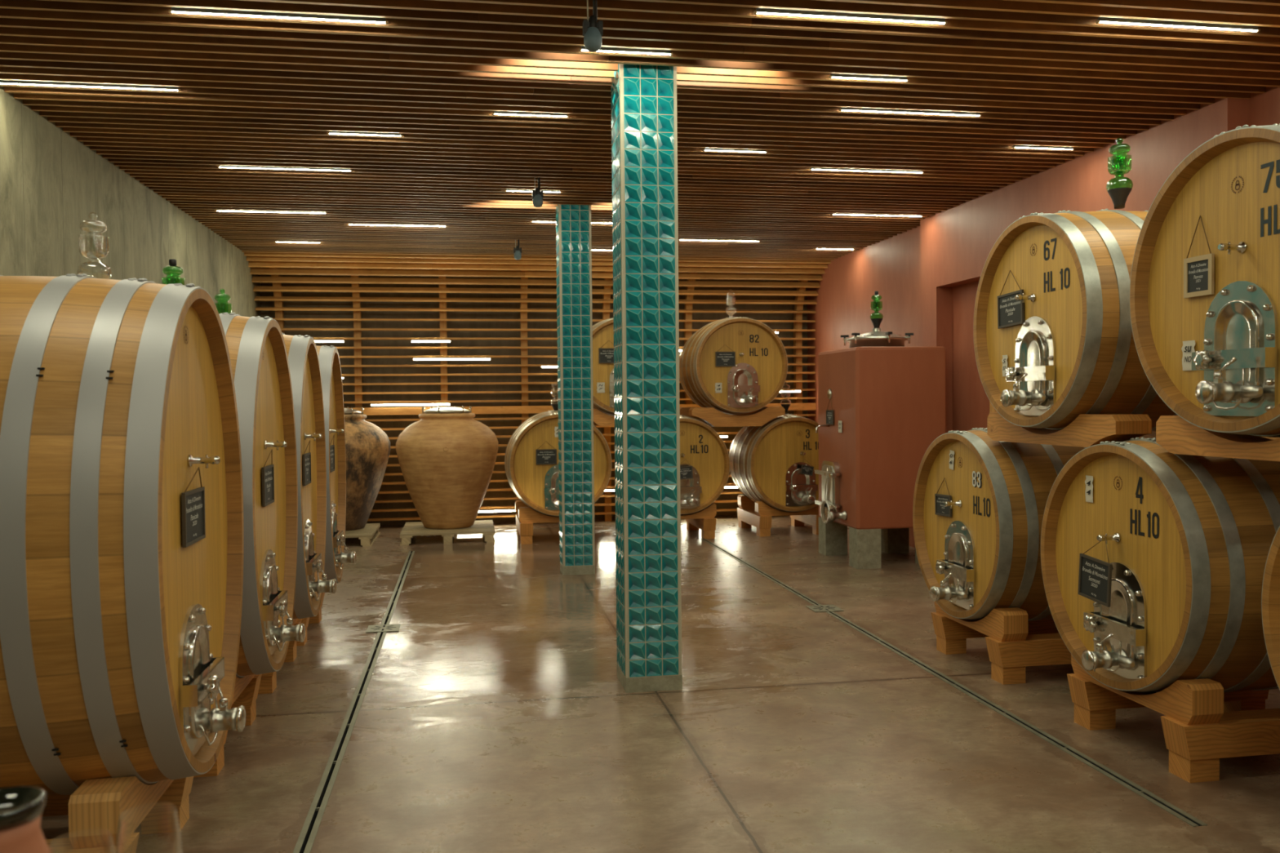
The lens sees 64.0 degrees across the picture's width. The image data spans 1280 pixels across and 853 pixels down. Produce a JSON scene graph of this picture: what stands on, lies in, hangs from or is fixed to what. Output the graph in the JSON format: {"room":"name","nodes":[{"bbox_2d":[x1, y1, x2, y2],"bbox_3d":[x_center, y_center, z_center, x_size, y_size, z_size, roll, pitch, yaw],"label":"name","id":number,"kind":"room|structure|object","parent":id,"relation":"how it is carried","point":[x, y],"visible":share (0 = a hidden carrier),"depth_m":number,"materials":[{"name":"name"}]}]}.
{"room":"wine cellar","nodes":[
{"label":"wine cellar","id":0,"kind":"room"},
{"bbox_2d":[0,86,261,317],"bbox_3d":[-3.631,-0.615,4.924,0.200,4.350,17.350,-1,1,-10],"label":"wall","id":1,"kind":"structure","parent":0,"point":[51,182],"depth_m":7.28,"materials":[{"name":"concrete"}]},
{"bbox_2d":[241,249,834,525],"bbox_3d":[-1.078,-0.860,13.642,8.150,4.350,1.207,-1,1,-10],"label":"wall","id":2,"kind":"structure","parent":0,"point":[400,300],"depth_m":13.76,"materials":[{"name":"wood"}]},
{"bbox_2d":[269,267,284,333],"bbox_3d":[-4.630,-0.446,13.059,0.090,3.620,0.688,-1,1,-10],"label":"trim","id":3,"kind":"structure","parent":2,"relation":"attached to","point":[278,313],"depth_m":13.23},
{"bbox_2d":[350,268,363,407],"bbox_3d":[-3.664,-0.459,13.222,0.090,3.620,0.688,-1,1,-10],"label":"trim","id":4,"kind":"structure","parent":2,"relation":"attached to","point":[357,314],"depth_m":13.45,"materials":[{"name":"wood"}]},
{"bbox_2d":[438,269,448,406],"bbox_3d":[-2.570,-0.475,13.408,0.090,3.620,0.688,-1,1,-10],"label":"trim","id":5,"kind":"structure","parent":2,"relation":"attached to","point":[443,352],"depth_m":13.63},
{"bbox_2d":[520,270,528,423],"bbox_3d":[-1.515,-0.489,13.586,0.090,3.620,0.688,-1,1,-10],"label":"trim","id":6,"kind":"structure","parent":2,"relation":"attached to","point":[523,315],"depth_m":13.81,"materials":[{"name":"wood"}]},
{"bbox_2d":[602,271,613,521],"bbox_3d":[-0.411,-0.505,13.773,0.090,3.620,0.688,-1,1,-10],"label":"trim","id":7,"kind":"structure","parent":2,"relation":"attached to","point":[606,315],"depth_m":14.03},
{"bbox_2d":[684,272,697,404],"bbox_3d":[0.723,-0.520,13.965,0.090,3.620,0.688,-1,1,-10],"label":"trim","id":8,"kind":"structure","parent":2,"relation":"attached to","point":[687,316],"depth_m":14.17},
{"bbox_2d":[793,273,809,413],"bbox_3d":[2.291,-0.542,14.230,0.090,3.620,0.688,-1,1,-10],"label":"trim","id":9,"kind":"structure","parent":2,"relation":"attached to","point":[797,307],"depth_m":14.46,"materials":[{"name":"wood"}]},
{"bbox_2d":[0,0,1279,258],"bbox_3d":[0.279,-2.467,5.493,8.150,0.950,17.650,-1,1,-10],"label":"ceiling","id":10,"kind":"structure","parent":0,"point":[255,91],"depth_m":6.33,"materials":[{"name":"brown"}]},
{"bbox_2d":[0,80,180,91],"bbox_3d":[-3.185,-1.975,5.921,0.990,0.026,0.021,-1,1,-10],"label":"tube","id":11,"kind":"object","parent":10,"relation":"attached to","point":[2,82],"visible":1,"depth_m":5.91,"materials":[{"name":"white"}]},
{"bbox_2d":[215,209,326,213],"bbox_3d":[-3.540,-2.070,9.837,1.020,0.026,0.021,-1,1,-10],"label":"tube","id":12,"kind":"object","parent":10,"relation":"attached to","point":[242,211],"visible":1,"depth_m":9.83,"materials":[{"name":"white"}]},
{"bbox_2d":[168,7,388,24],"bbox_3d":[-1.716,-1.963,4.887,1.000,0.026,0.021,-1,1,-10],"label":"tube","id":13,"kind":"object","parent":10,"relation":"attached to","point":[174,10],"visible":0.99,"depth_m":4.88,"materials":[{"name":"white"}]},
{"bbox_2d":[217,164,351,171],"bbox_3d":[-2.784,-2.032,8.041,1.010,0.026,0.021,-1,1,-10],"label":"tube","id":14,"kind":"object","parent":10,"relation":"attached to","point":[220,166],"visible":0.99,"depth_m":8.03,"materials":[{"name":"white"}]},
{"bbox_2d":[327,131,402,137],"bbox_3d":[-1.889,-2.015,7.038,0.500,0.026,0.021,-1,1,-10],"label":"tube","id":15,"kind":"object","parent":10,"relation":"attached to","point":[329,132],"visible":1,"depth_m":7.03,"materials":[{"name":"white"}]},
{"bbox_2d":[347,223,446,226],"bbox_3d":[-2.522,-2.101,10.651,1.000,0.026,0.021,-1,1,-10],"label":"tube","id":16,"kind":"object","parent":10,"relation":"attached to","point":[348,224],"visible":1,"depth_m":10.64,"materials":[{"name":"white"}]},
{"bbox_2d":[492,111,568,117],"bbox_3d":[-0.703,-2.016,6.598,0.490,0.026,0.021,-1,1,-10],"label":"tube","id":17,"kind":"object","parent":10,"relation":"attached to","point":[499,113],"visible":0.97,"depth_m":6.59,"materials":[{"name":"white"}]},
{"bbox_2d":[532,177,543,207],"bbox_3d":[-0.855,-2.188,8.528,0.090,0.720,0.086,-1,1,-10],"label":"hanging lamp","id":18,"kind":"object","parent":10,"relation":"hanging from","point":[537,195],"visible":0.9,"depth_m":8.52,"materials":[{"name":"black metal"}]},
{"bbox_2d":[582,0,603,52],"bbox_3d":[-0.221,-2.098,4.732,0.090,0.720,0.086,-1,1,-10],"label":"hanging lamp","id":19,"kind":"object","parent":10,"relation":"hanging from","point":[593,30],"visible":1,"depth_m":4.72,"materials":[{"name":"black metal"}]},
{"bbox_2d":[578,45,672,55],"bbox_3d":[-0.073,-1.992,5.422,0.500,0.026,0.021,-1,1,-10],"label":"tube","id":20,"kind":"object","parent":10,"relation":"attached to","point":[617,50],"visible":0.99,"depth_m":5.42,"materials":[{"name":"white"}]},
{"bbox_2d":[702,147,767,153],"bbox_3d":[0.708,-2.055,7.606,0.490,0.026,0.021,-1,1,-10],"label":"tube","id":21,"kind":"object","parent":10,"relation":"attached to","point":[705,148],"visible":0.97,"depth_m":7.60,"materials":[{"name":"white"}]},
{"bbox_2d":[753,8,947,25],"bbox_3d":[1.028,-1.991,4.967,0.980,0.026,0.021,-1,1,-10],"label":"tube","id":22,"kind":"object","parent":10,"relation":"attached to","point":[758,11],"visible":0.97,"depth_m":4.96,"materials":[{"name":"white"}]},
{"bbox_2d":[809,167,924,173],"bbox_3d":[1.846,-2.083,8.312,0.970,0.026,0.021,-1,1,-10],"label":"tube","id":23,"kind":"object","parent":10,"relation":"attached to","point":[811,168],"visible":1,"depth_m":8.30,"materials":[{"name":"white"}]},
{"bbox_2d":[828,73,909,81],"bbox_3d":[1.324,-2.018,5.915,0.480,0.026,0.021,-1,1,-10],"label":"tube","id":24,"kind":"object","parent":10,"relation":"attached to","point":[833,75],"visible":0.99,"depth_m":5.91,"materials":[{"name":"white"}]},
{"bbox_2d":[831,213,923,217],"bbox_3d":[2.396,-2.140,10.329,0.970,0.026,0.021,-1,1,-10],"label":"tube","id":25,"kind":"object","parent":10,"relation":"attached to","point":[846,214],"visible":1,"depth_m":10.32,"materials":[{"name":"white"}]},
{"bbox_2d":[839,106,981,116],"bbox_3d":[1.756,-2.040,6.629,0.970,0.026,0.021,-1,1,-10],"label":"tube","id":26,"kind":"object","parent":10,"relation":"attached to","point":[842,108],"visible":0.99,"depth_m":6.62,"materials":[{"name":"white"}]},
{"bbox_2d":[1012,145,1074,150],"bbox_3d":[2.999,-2.077,7.609,0.490,0.026,0.021,-1,1,-10],"label":"tube","id":27,"kind":"object","parent":10,"relation":"attached to","point":[1014,146],"visible":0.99,"depth_m":7.60,"materials":[{"name":"white"}]},
{"bbox_2d":[1095,17,1260,32],"bbox_3d":[2.696,-2.011,5.121,0.900,0.026,0.021,-1,1,-10],"label":"tube","id":28,"kind":"object","parent":10,"relation":"attached to","point":[1100,20],"visible":1,"depth_m":5.11,"materials":[{"name":"white"}]},
{"bbox_2d":[40,515,1279,852],"bbox_3d":[0.284,1.505,5.638,8.100,0.001,17.350,-1,1,-10],"label":"floor","id":29,"kind":"structure","parent":0,"point":[498,717],"depth_m":5.03,"materials":[{"name":"concrete"}]},
{"bbox_2d":[40,776,193,852],"bbox_3d":[-2.169,1.371,3.581,0.960,0.420,0.890,-1,1,-10],"label":"cradle","id":30,"kind":"object","parent":29,"relation":"on","point":[96,806],"visible":0.52,"depth_m":3.32,"materials":[{"name":"brown wood"}]},
{"bbox_2d":[0,273,245,795],"bbox_3d":[-2.047,0.376,3.629,1.224,1.820,1.287,-1,1,-10],"label":"wooden cask","id":31,"kind":"object","parent":30,"relation":"on","point":[119,640],"visible":0.98,"depth_m":3.18,"materials":[{"name":"brown wood"}]},
{"bbox_2d":[76,212,111,279],"bbox_3d":[-1.944,-0.606,3.643,0.110,0.311,0.110,-1,1,-10],"label":"glass bung","id":32,"kind":"object","parent":31,"relation":"on","point":[83,221],"visible":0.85,"depth_m":3.63,"materials":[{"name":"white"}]},
{"bbox_2d":[77,235,109,259],"bbox_3d":[-1.944,-0.639,3.642,0.098,0.082,0.098,-1,1,-10],"label":"cup","id":33,"kind":"object","parent":32,"relation":"on","point":[79,237],"depth_m":3.64,"materials":[{"name":"clear glass"}]},
{"bbox_2d":[181,466,205,547],"bbox_3d":[-1.597,0.281,3.683,0.028,0.272,0.270,-1,1,-10],"label":"chalkboard","id":34,"kind":"object","parent":31,"relation":"hanging from","point":[193,501],"visible":1,"depth_m":3.67,"materials":[{"name":"brown"}]},
{"bbox_2d":[187,454,220,468],"bbox_3d":[-1.568,0.125,3.684,0.104,0.049,0.044,-1,1,-10],"label":"tap","id":35,"kind":"object","parent":31,"relation":"on","point":[213,460],"depth_m":3.67,"materials":[{"name":"metal"}]},
{"bbox_2d":[193,674,262,777],"bbox_3d":[-2.392,1.340,4.892,0.960,0.420,0.870,-1,1,-10],"label":"cradle","id":36,"kind":"object","parent":29,"relation":"on","point":[246,691],"visible":0.07,"depth_m":5.24,"materials":[{"name":"brown wood"}]},
{"bbox_2d":[218,312,305,677],"bbox_3d":[-2.281,0.344,5.009,1.224,1.820,1.287,-1,1,-10],"label":"wooden cask","id":37,"kind":"object","parent":36,"relation":"on","point":[258,354],"visible":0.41,"depth_m":4.97,"materials":[{"name":"brown wood"}]},
{"bbox_2d":[161,258,184,284],"bbox_3d":[-2.273,-0.650,4.987,0.115,0.328,0.115,-1,1,-10],"label":"glass bung","id":38,"kind":"object","parent":37,"relation":"on","point":[172,272],"visible":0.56,"depth_m":4.95,"materials":[{"name":"green glass"}]},
{"bbox_2d":[161,276,184,284],"bbox_3d":[-2.273,-0.684,4.986,0.103,0.086,0.103,-1,1,-10],"label":"cup","id":39,"kind":"object","parent":38,"relation":"on","point":[166,280],"depth_m":4.94,"materials":[{"name":"green glass"}]},
{"bbox_2d":[262,449,274,506],"bbox_3d":[-1.831,0.249,5.062,0.028,0.272,0.250,-1,1,-10],"label":"chalkboard","id":40,"kind":"object","parent":37,"relation":"hanging from","point":[268,472],"visible":1,"depth_m":5.05,"materials":[{"name":"brown"}]},
{"bbox_2d":[263,440,287,450],"bbox_3d":[-1.802,0.092,5.064,0.104,0.049,0.044,-1,1,-10],"label":"tap","id":41,"kind":"object","parent":37,"relation":"on","point":[282,444],"depth_m":5.05,"materials":[{"name":"metal"}]},
{"bbox_2d":[257,618,302,693],"bbox_3d":[-2.611,1.309,6.183,0.960,0.420,0.870,-1,1,-10],"label":"cradle","id":42,"kind":"object","parent":29,"relation":"on","point":[268,684],"visible":0.07,"depth_m":5.89,"materials":[{"name":"brown wood"}]},
{"bbox_2d":[282,333,336,618],"bbox_3d":[-2.490,0.315,6.241,1.224,1.800,1.147,-1,1,-10],"label":"wooden cask","id":43,"kind":"object","parent":42,"relation":"on","point":[311,581],"visible":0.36,"depth_m":6.29,"materials":[{"name":"brown wood"}]},
{"bbox_2d":[214,288,231,314],"bbox_3d":[-2.531,-0.672,6.210,0.115,0.326,0.115,-1,1,-10],"label":"glass bung","id":44,"kind":"object","parent":43,"relation":"on","point":[222,305],"visible":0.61,"depth_m":6.17,"materials":[{"name":"green glass"}]},
{"bbox_2d":[214,302,231,314],"bbox_3d":[-2.531,-0.707,6.210,0.103,0.086,0.103,-1,1,-10],"label":"cup","id":45,"kind":"object","parent":44,"relation":"on","point":[222,308],"depth_m":6.17,"materials":[{"name":"green glass"}]},
{"bbox_2d":[302,440,311,485],"bbox_3d":[-2.040,0.220,6.295,0.028,0.272,0.250,-1,1,-10],"label":"chalkboard","id":46,"kind":"object","parent":43,"relation":"hanging from","point":[306,457],"visible":1,"depth_m":6.27,"materials":[{"name":"black"}]},
{"bbox_2d":[303,432,322,440],"bbox_3d":[-2.011,0.063,6.296,0.104,0.049,0.044,-1,1,-10],"label":"tap","id":47,"kind":"object","parent":43,"relation":"on","point":[313,436],"depth_m":6.29,"materials":[{"name":"metal"}]},
{"bbox_2d":[296,592,324,645],"bbox_3d":[-2.804,1.282,7.326,0.960,0.420,0.870,-1,1,-10],"label":"cradle","id":48,"kind":"object","parent":29,"relation":"on","point":[315,620],"visible":0.06,"depth_m":7.68,"materials":[{"name":"brown wood"}]},
{"bbox_2d":[315,345,356,583],"bbox_3d":[-2.686,0.287,7.394,1.224,1.800,1.057,-1,1,-10],"label":"wooden cask","id":49,"kind":"object","parent":48,"relation":"on","point":[336,554],"visible":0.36,"depth_m":7.50,"materials":[{"name":"brown wood"}]},
{"bbox_2d":[293,551,414,852],"bbox_3d":[-1.666,1.547,6.257,0.062,0.083,10.420,-1,1,-10],"label":"floor drain","id":50,"kind":"object","parent":29,"relation":"in","point":[304,843],"visible":1,"depth_m":5.02,"materials":[{"name":"metal"}]},
{"bbox_2d":[345,523,380,546],"bbox_3d":[-3.709,1.310,12.287,1.050,0.130,1.200,-1,1,-10],"label":"pallet","id":51,"kind":"object","parent":29,"relation":"on","point":[367,535],"visible":0.35,"depth_m":12.03,"materials":[{"name":"brown wood"}]},
{"bbox_2d":[343,406,390,530],"bbox_3d":[-3.659,0.501,12.428,1.230,1.479,1.230,-1,1,-10],"label":"amphora","id":52,"kind":"object","parent":51,"relation":"on","point":[367,446],"visible":0.44,"depth_m":12.13,"materials":[{"name":"ceramic"}]},
{"bbox_2d":[365,623,400,632],"bbox_3d":[-1.874,1.474,7.478,0.230,0.005,0.230,-1,1,-10],"label":"drain cover","id":53,"kind":"object","parent":29,"relation":"on","point":[381,628],"visible":1,"depth_m":7.47,"materials":[{"name":"metal"}]},
{"bbox_2d":[400,520,495,545],"bbox_3d":[-2.339,1.291,12.519,1.090,0.130,1.200,-1,1,-10],"label":"pallet","id":54,"kind":"object","parent":29,"relation":"on","point":[486,527],"visible":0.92,"depth_m":12.06,"materials":[{"name":"brown wood"}]},
{"bbox_2d":[395,405,497,528],"bbox_3d":[-2.349,0.487,12.512,1.230,1.479,1.242,-1,1,-10],"label":"amphora","id":55,"kind":"object","parent":54,"relation":"on","point":[446,457],"visible":1,"depth_m":12.11,"materials":[{"name":"ceramic"}]},
{"bbox_2d":[515,500,559,544],"bbox_3d":[-1.046,1.137,12.384,0.880,0.420,1.050,-1,1,-10],"label":"cradle","id":56,"kind":"object","parent":29,"relation":"on","point":[526,516],"visible":0.38,"depth_m":11.85,"materials":[{"name":"brown wood"}]},
{"bbox_2d":[504,409,611,515],"bbox_3d":[-0.982,0.430,12.214,1.246,1.251,1.214,-1,1,-10],"label":"wooden cask","id":57,"kind":"object","parent":56,"relation":"on","point":[536,486],"visible":0.66,"depth_m":11.80,"materials":[{"name":"brown wood"}]},
{"bbox_2d":[535,442,556,464],"bbox_3d":[-1.079,0.302,11.791,0.240,0.270,0.018,-1,1,-10],"label":"chalkboard","id":58,"kind":"object","parent":57,"relation":"attached to","point":[543,456],"visible":1,"depth_m":11.79,"materials":[{"name":"brown"}]},
{"bbox_2d":[593,408,614,426],"bbox_3d":[-0.217,-0.113,12.059,1.200,0.200,0.190,-1,1,-10],"label":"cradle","id":59,"kind":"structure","parent":57,"relation":"on","point":[601,419],"depth_m":11.93,"materials":[{"name":"brown wood"}]},
{"bbox_2d":[592,318,614,416],"bbox_3d":[-0.238,-0.717,12.313,1.188,1.193,1.214,-1,1,-10],"label":"wooden cask","id":60,"kind":"object","parent":59,"relation":"on","point":[603,331],"visible":0.11,"depth_m":11.88,"materials":[{"name":"brown wood"}]},
{"bbox_2d":[598,340,613,363],"bbox_3d":[-0.360,-0.870,11.885,0.240,0.270,0.018,-1,1,-10],"label":"chalkboard","id":61,"kind":"object","parent":60,"relation":"hanging from","point":[606,355],"visible":0.81,"depth_m":11.88,"materials":[{"name":"brown"}]},
{"bbox_2d":[555,204,595,575],"bbox_3d":[-0.627,-0.763,9.838,0.329,4.340,0.347,-1,1,-10],"label":"tiled pillar","id":62,"kind":"structure","parent":29,"relation":"on","point":[573,222],"depth_m":9.69,"materials":[{"name":"tile"}]},
{"bbox_2d":[610,63,682,693],"bbox_3d":[0.031,-0.670,5.930,0.349,4.340,0.377,-1,1,-10],"label":"tiled pillar","id":63,"kind":"structure","parent":29,"relation":"on","point":[644,126],"depth_m":5.77,"materials":[{"name":"tile"}]},
{"bbox_2d":[680,502,716,538],"bbox_3d":[0.392,1.119,12.577,0.880,0.420,1.050,-1,1,-10],"label":"cradle","id":64,"kind":"object","parent":29,"relation":"on","point":[704,519],"visible":0.23,"depth_m":12.15,"materials":[{"name":"brown wood"}]},
{"bbox_2d":[680,414,729,514],"bbox_3d":[0.434,0.454,12.455,1.198,1.203,1.214,-1,1,-10],"label":"wooden cask","id":65,"kind":"object","parent":64,"relation":"on","point":[701,446],"visible":0.49,"depth_m":12.10,"materials":[{"name":"brown wood"}]},
{"bbox_2d":[680,459,693,479],"bbox_3d":[0.516,0.501,11.973,0.207,0.242,0.018,-1,1,-10],"label":"chalkboard","id":66,"kind":"object","parent":65,"relation":"hanging from","point":[686,472],"visible":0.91,"depth_m":11.97,"materials":[{"name":"brown"}]},
{"bbox_2d":[737,494,819,536],"bbox_3d":[1.774,1.098,12.862,0.880,0.420,1.050,-1,1,-10],"label":"cradle","id":67,"kind":"object","parent":29,"relation":"on","point":[761,517],"visible":0.57,"depth_m":12.44,"materials":[{"name":"brown wood"}]},
{"bbox_2d":[728,413,818,511],"bbox_3d":[1.795,0.443,12.685,1.198,1.203,1.214,-1,1,-10],"label":"wooden cask","id":68,"kind":"object","parent":67,"relation":"on","point":[766,460],"visible":0.74,"depth_m":12.29,"materials":[{"name":"brown wood"}]},
{"bbox_2d":[688,406,785,426],"bbox_3d":[1.164,-0.117,12.293,1.140,0.230,0.190,-1,1,-10],"label":"beam","id":69,"kind":"structure","parent":68,"relation":"on","point":[712,416],"depth_m":12.20,"materials":[{"name":"brown wood"}]},
{"bbox_2d":[679,316,787,414],"bbox_3d":[1.138,-0.738,12.546,1.188,1.193,1.214,-1,1,-10],"label":"wooden cask","id":70,"kind":"object","parent":69,"relation":"on","point":[759,374],"visible":0.99,"depth_m":12.16,"materials":[{"name":"brown wood"}]},
{"bbox_2d":[715,344,735,366],"bbox_3d":[1.011,-0.841,12.118,0.240,0.260,0.018,-1,1,-10],"label":"chalkboard","id":71,"kind":"object","parent":70,"relation":"hanging from","point":[722,358],"visible":1,"depth_m":12.11,"materials":[{"name":"brown"}]},
{"bbox_2d":[805,604,843,612],"bbox_3d":[1.448,1.428,8.041,0.230,0.005,0.230,-1,1,-10],"label":"drain cover","id":72,"kind":"object","parent":29,"relation":"on","point":[819,608],"visible":1,"depth_m":8.02,"materials":[{"name":"metal"}]},
{"bbox_2d":[814,328,946,568],"bbox_3d":[2.376,0.180,10.472,1.105,2.365,1.120,-1,1,-10],"label":"tank","id":73,"kind":"object","parent":29,"relation":"on","point":[889,397],"visible":1,"depth_m":9.95,"materials":[{"name":"concrete"}]},
{"bbox_2d":[820,500,836,523],"bbox_3d":[1.938,0.868,10.434,0.120,0.240,0.240,-1,1,-10],"label":"valve","id":74,"kind":"object","parent":73,"relation":"on","point":[825,509],"depth_m":10.41,"materials":[{"name":"metal"}]},
{"bbox_2d":[870,291,883,328],"bbox_3d":[2.415,-1.190,10.446,0.134,0.381,0.134,-1,1,-10],"label":"glass bung","id":75,"kind":"object","parent":73,"relation":"on","point":[876,317],"visible":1,"depth_m":10.40,"materials":[{"name":"green glass"}]},
{"bbox_2d":[700,538,1207,826],"bbox_3d":[1.447,1.472,8.052,0.062,0.083,8.380,-1,1,-10],"label":"floor drain","id":76,"kind":"object","parent":29,"relation":"in","point":[1183,815],"visible":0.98,"depth_m":5.24,"materials":[{"name":"metal"}]},
{"bbox_2d":[930,601,1071,684],"bbox_3d":[2.495,1.256,6.368,1.050,0.420,0.880,-1,1,-10],"label":"cradle","id":77,"kind":"object","parent":29,"relation":"on","point":[1014,642],"visible":0.4,"depth_m":5.92,"materials":[{"name":"brown wood"}]},
{"bbox_2d":[912,427,1086,621],"bbox_3d":[2.401,0.599,6.407,1.284,1.214,1.210,-1,1,-10],"label":"wooden cask","id":78,"kind":"object","parent":77,"relation":"on","point":[984,557],"visible":0.53,"depth_m":6.06,"materials":[{"name":"brown wood"}]},
{"bbox_2d":[934,477,951,516],"bbox_3d":[1.938,0.449,6.533,0.018,0.248,0.214,-1,1,-10],"label":"chalkboard","id":79,"kind":"object","parent":78,"relation":"hanging from","point":[940,509],"visible":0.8,"depth_m":6.54,"materials":[{"name":"brown"}]},
{"bbox_2d":[943,500,962,508],"bbox_3d":[1.931,0.481,6.325,0.104,0.049,0.044,-1,1,-10],"label":"tap","id":80,"kind":"object","parent":78,"relation":"on","point":[959,503],"depth_m":6.32,"materials":[{"name":"metal"}]},
{"bbox_2d":[1066,654,1279,782],"bbox_3d":[2.752,1.291,4.850,1.050,0.420,0.880,-1,1,-10],"label":"cradle","id":81,"kind":"object","parent":29,"relation":"on","point":[1202,724],"visible":0.54,"depth_m":4.41,"materials":[{"name":"brown wood"}]},
{"bbox_2d":[1040,436,1279,693],"bbox_3d":[2.661,0.642,4.875,1.284,1.212,1.208,-1,1,-10],"label":"wooden cask","id":82,"kind":"object","parent":81,"relation":"on","point":[1189,538],"visible":0.82,"depth_m":4.52,"materials":[{"name":"brown wood"}]},
{"bbox_2d":[987,412,1151,447],"bbox_3d":[2.260,0.012,5.497,0.190,0.165,1.220,-1,1,-10],"label":"beam","id":83,"kind":"structure","parent":82,"relation":"on","point":[1086,430],"depth_m":5.15,"materials":[{"name":"brown wood"}]},
{"bbox_2d":[973,208,1177,430],"bbox_3d":[2.528,-0.569,5.559,1.284,1.196,1.192,-1,1,-10],"label":"wooden cask","id":84,"kind":"object","parent":83,"relation":"on","point":[1073,353],"visible":0.55,"depth_m":5.24,"materials":[{"name":"brown wood"}]},
{"bbox_2d":[997,270,1024,328],"bbox_3d":[2.064,-0.713,5.695,0.018,0.320,0.267,-1,1,-10],"label":"chalkboard","id":85,"kind":"object","parent":84,"relation":"hanging from","point":[1011,312],"visible":0.94,"depth_m":5.70,"materials":[{"name":"brown"}]},
{"bbox_2d":[1014,293,1035,302],"bbox_3d":[2.059,-0.687,5.477,0.104,0.050,0.044,-1,1,-10],"label":"tap","id":86,"kind":"object","parent":84,"relation":"on","point":[1031,297],"depth_m":5.47,"materials":[{"name":"metal"}]},
{"bbox_2d":[1106,137,1133,208],"bbox_3d":[2.602,-1.375,5.552,0.134,0.379,0.134,-1,1,-10],"label":"glass bung","id":87,"kind":"object","parent":84,"relation":"on","point":[1118,188],"visible":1,"depth_m":5.51,"materials":[{"name":"green glass"}]},
{"bbox_2d":[1107,154,1131,175],"bbox_3d":[2.601,-1.416,5.551,0.120,0.100,0.120,-1,1,-10],"label":"cup","id":88,"kind":"object","parent":87,"relation":"on","point":[1117,164],"depth_m":5.51,"materials":[{"name":"green glass"}]},
{"bbox_2d":[1084,475,1093,502],"bbox_3d":[2.196,0.305,5.006,0.006,0.130,0.066,-1,1,-10],"label":"paper note","id":89,"kind":"object","parent":82,"relation":"attached to","point":[1089,479],"visible":1,"depth_m":5.00,"materials":[{"name":"beige"}]},
{"bbox_2d":[1078,537,1112,607],"bbox_3d":[2.146,0.671,4.803,0.038,0.310,0.248,-1,1,-10],"label":"chalkboard","id":90,"kind":"object","parent":82,"relation":"hanging from","point":[1095,577],"visible":1,"depth_m":4.79,"materials":[{"name":"brown"}]},
{"bbox_2d":[1096,533,1120,543],"bbox_3d":[2.192,0.524,4.792,0.104,0.050,0.044,-1,1,-10],"label":"tap","id":91,"kind":"object","parent":82,"relation":"on","point":[1115,538],"depth_m":4.78,"materials":[{"name":"metal"}]},
{"bbox_3d":[3.000,1.326,3.391,1.050,0.420,0.880,-1,1,-10],"label":"cradle","id":92,"kind":"object","parent":29,"relation":"on","visible":0},
{"bbox_2d":[1261,525,1279,690],"bbox_3d":[2.914,0.669,3.381,1.284,1.222,1.218,-1,1,-10],"label":"wooden cask","id":93,"kind":"object","parent":92,"relation":"on","point":[1270,594],"visible":1,"depth_m":3.82,"materials":[{"name":"brown wood"}]},
{"bbox_2d":[1155,415,1279,461],"bbox_3d":[2.507,0.046,4.038,0.190,0.165,1.160,-1,1,-10],"label":"beam","id":94,"kind":"structure","parent":93,"relation":"on","point":[1174,433],"depth_m":4.27,"materials":[{"name":"brown wood"}]},
{"bbox_2d":[1129,123,1279,437],"bbox_3d":[2.774,-0.575,4.109,1.284,1.252,1.248,-1,1,-10],"label":"wooden cask","id":95,"kind":"object","parent":94,"relation":"on","point":[1231,180],"visible":0.98,"depth_m":4.10,"materials":[{"name":"brown wood"}]},
{"bbox_2d":[1181,340,1195,370],"bbox_3d":[2.306,-0.298,4.306,0.006,0.125,0.081,-1,1,-10],"label":"paper note","id":96,"kind":"object","parent":95,"relation":"attached to","point":[1188,348],"visible":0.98,"depth_m":4.31,"materials":[{"name":"beige"}]},
{"bbox_2d":[1183,215,1214,297],"bbox_3d":[2.312,-0.706,4.231,0.018,0.334,0.165,-1,1,-10],"label":"chalkboard","id":97,"kind":"object","parent":95,"relation":"hanging from","point":[1198,271],"visible":1,"depth_m":4.23,"materials":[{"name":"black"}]},
{"bbox_2d":[1217,241,1247,254],"bbox_3d":[2.309,-0.697,3.997,0.104,0.050,0.044,-1,1,-10],"label":"tap","id":98,"kind":"object","parent":95,"relation":"on","point":[1240,247],"depth_m":3.99,"materials":[{"name":"metal"}]},
{"bbox_3d":[-0.928,1.197,1.088,1.200,0.870,0.900,-1,1,-10],"label":"table","id":99,"kind":"object","parent":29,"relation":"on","visible":0},
{"bbox_2d":[0,786,48,852],"bbox_3d":[-0.868,0.630,1.390,0.140,0.247,0.140,-1,1,-10],"label":"jug","id":100,"kind":"object","parent":99,"relation":"on","point":[21,807],"visible":1,"depth_m":1.38,"materials":[{"name":"brown ceramic"}]},
{"bbox_2d":[48,829,115,852],"bbox_3d":[-0.741,0.650,1.361,0.086,0.205,0.086,-1,1,-10],"label":"wine glass","id":101,"kind":"object","parent":99,"relation":"on","point":[110,841],"visible":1,"depth_m":1.36,"materials":[{"name":"white"}]},
{"bbox_2d":[115,803,182,852],"bbox_3d":[-0.695,0.648,1.450,0.086,0.205,0.086,-1,1,-10],"label":"wine glass","id":102,"kind":"object","parent":99,"relation":"on","point":[118,839],"visible":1,"depth_m":1.45,"materials":[{"name":"white"}]},
{"bbox_2d":[807,86,1279,547],"bbox_3d":[4.009,-0.721,6.218,0.600,4.350,17.350,-1,1,-10],"label":"wall","id":103,"kind":"structure","parent":0,"point":[915,271],"depth_m":9.94,"materials":[{"name":"red paint"}]},
{"bbox_2d":[951,280,989,431],"bbox_3d":[3.399,-0.004,9.342,0.080,2.770,2.180,-1,1,-10],"label":"door","id":104,"kind":"structure","parent":103,"relation":"in","point":[971,402],"depth_m":10.11,"materials":[{"name":"red paint"}]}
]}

